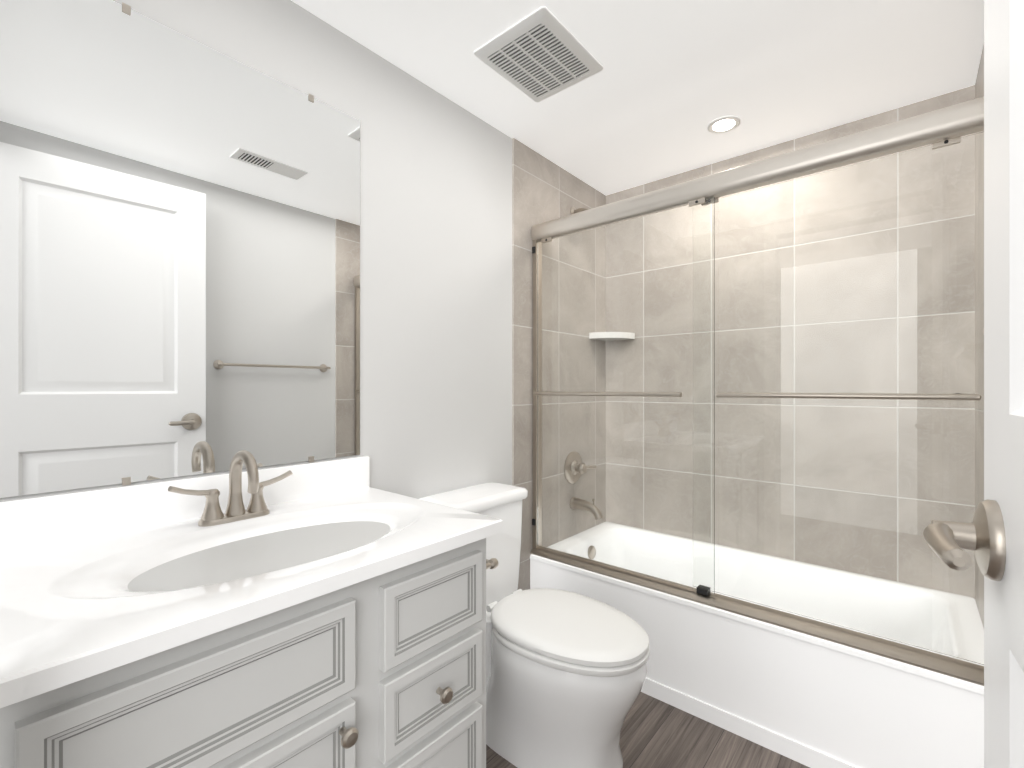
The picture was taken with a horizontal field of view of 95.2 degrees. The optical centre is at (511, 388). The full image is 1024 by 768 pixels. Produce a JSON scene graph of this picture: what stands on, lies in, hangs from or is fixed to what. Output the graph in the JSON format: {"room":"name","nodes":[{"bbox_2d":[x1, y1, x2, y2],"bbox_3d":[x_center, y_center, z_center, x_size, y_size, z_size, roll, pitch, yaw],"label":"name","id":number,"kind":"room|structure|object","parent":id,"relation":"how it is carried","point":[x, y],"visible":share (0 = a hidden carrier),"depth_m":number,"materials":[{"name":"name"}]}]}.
{"room":"bathroom","nodes":[
{"label":"bathroom","id":0,"kind":"room"},
{"bbox_2d":[0,0,511,500],"bbox_3d":[-0.783,0.031,1.368,0.120,2.402,4.264,0,0,41],"label":"wall","id":1,"kind":"structure","parent":0,"point":[434,292],"depth_m":1.76,"materials":[{"name":"grey paint"}]},
{"bbox_2d":[0,0,359,497],"bbox_3d":[-0.796,-0.340,1.253,0.008,1.140,0.866,0,0,41],"label":"mirror","id":2,"kind":"object","parent":1,"relation":"attached to","point":[179,254],"visible":1,"depth_m":1.16,"materials":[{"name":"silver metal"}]},
{"bbox_2d":[512,138,605,589],"bbox_3d":[0.285,0.031,2.519,0.010,2.402,0.866,0,0,41],"label":"tile","id":3,"kind":"structure","parent":1,"relation":"attached to","point":[544,189],"depth_m":2.26,"materials":[{"name":"grey tile"}]},
{"bbox_2d":[570,207,588,213],"bbox_3d":[0.501,-0.149,2.610,0.200,1.691,0.446,0,0,41],"label":"shower arm","id":4,"kind":"object","parent":3,"relation":"attached to","point":[573,210],"visible":0.08,"depth_m":2.55,"materials":[{"name":"silver metal"}]},
{"bbox_2d":[291,0,983,194],"bbox_3d":[-0.053,-1.210,0.745,2.040,0.080,4.264,0,0,41],"label":"ceiling","id":5,"kind":"structure","parent":0,"point":[660,91],"depth_m":1.70,"materials":[{"name":"white paint"}]},
{"bbox_2d":[474,6,602,101],"bbox_3d":[0.100,-1.160,1.669,0.310,0.020,0.370,0,0,41],"label":"fan","id":6,"kind":"object","parent":5,"relation":"attached to","point":[541,51],"visible":1,"depth_m":1.63,"materials":[{"name":"white plastic"}]},
{"bbox_2d":[707,116,740,133],"bbox_3d":[0.940,-1.166,2.077,0.136,0.008,0.136,0,0,41],"label":"recessed light","id":7,"kind":"object","parent":5,"relation":"in","point":[724,124],"visible":1,"depth_m":2.07,"materials":[{"name":"white glass"}]},
{"bbox_2d":[486,692,809,767],"bbox_3d":[-0.053,1.253,0.745,2.040,0.041,4.264,0,0,41],"label":"floor","id":8,"kind":"structure","parent":0,"point":[656,733],"depth_m":1.61,"materials":[{"name":"brown wood"}]},
{"bbox_2d":[0,450,502,767],"bbox_3d":[-0.530,0.693,1.074,0.643,1.078,0.938,0,0,41],"label":"bathroom vanity","id":9,"kind":"object","parent":8,"relation":"on","point":[327,614],"visible":1,"depth_m":0.89,"materials":[{"name":"grey paint"}]},
{"bbox_2d":[167,450,292,526],"bbox_3d":[-0.671,0.245,1.168,0.154,0.181,0.285,0,0,40],"label":"faucet","id":10,"kind":"object","parent":9,"relation":"on","point":[257,514],"depth_m":1.18,"materials":[{"name":"silver metal"}]},
{"bbox_2d":[419,482,649,767],"bbox_3d":[0.078,0.820,1.647,0.812,0.824,0.426,0,0,41],"label":"toilet","id":11,"kind":"object","parent":8,"relation":"on","point":[566,672],"visible":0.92,"depth_m":1.48,"materials":[{"name":"white ceramic"}]},
{"bbox_2d":[530,554,983,767],"bbox_3d":[0.935,1.020,2.040,1.598,0.426,0.749,0,0,41],"label":"bathtub","id":12,"kind":"object","parent":8,"relation":"on","point":[810,701],"visible":0.42,"depth_m":1.56,"materials":[{"name":"white ceramic"}]},
{"bbox_2d":[530,97,983,685],"bbox_3d":[0.711,0.002,1.778,1.598,1.610,0.112,0,0,41],"label":"shower door","id":13,"kind":"structure","parent":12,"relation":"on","point":[772,395],"depth_m":1.61,"materials":[{"name":"clear glass"}]},
{"bbox_3d":[1.338,0.031,2.281,1.920,2.402,0.120,0,0,40],"label":"wall","id":14,"kind":"structure","parent":0,"visible":0},
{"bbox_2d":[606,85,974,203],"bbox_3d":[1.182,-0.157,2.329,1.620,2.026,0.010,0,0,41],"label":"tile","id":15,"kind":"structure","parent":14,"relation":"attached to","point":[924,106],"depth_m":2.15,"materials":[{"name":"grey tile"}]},
{"bbox_3d":[1.050,0.031,0.697,0.300,2.402,2.664,0,0,40],"label":"wall","id":16,"kind":"structure","parent":0,"visible":0},
{"bbox_2d":[975,44,983,133],"bbox_3d":[1.510,0.031,1.474,0.010,2.402,0.866,0,0,41],"label":"tile","id":17,"kind":"structure","parent":16,"relation":"attached to","point":[979,88],"depth_m":1.66,"materials":[{"name":"grey tile"}]},
{"bbox_3d":[-0.224,0.046,0.196,0.992,2.372,0.017,0,0,40],"label":"door frame","id":18,"kind":"structure","parent":0,"visible":0},
{"bbox_2d":[923,0,1023,767],"bbox_3d":[0.357,0.086,0.273,0.168,2.276,0.828,0,0,41],"label":"door","id":19,"kind":"structure","parent":18,"relation":"attached to","point":[991,536],"depth_m":0.52,"materials":[{"name":"white paint"}]}
]}

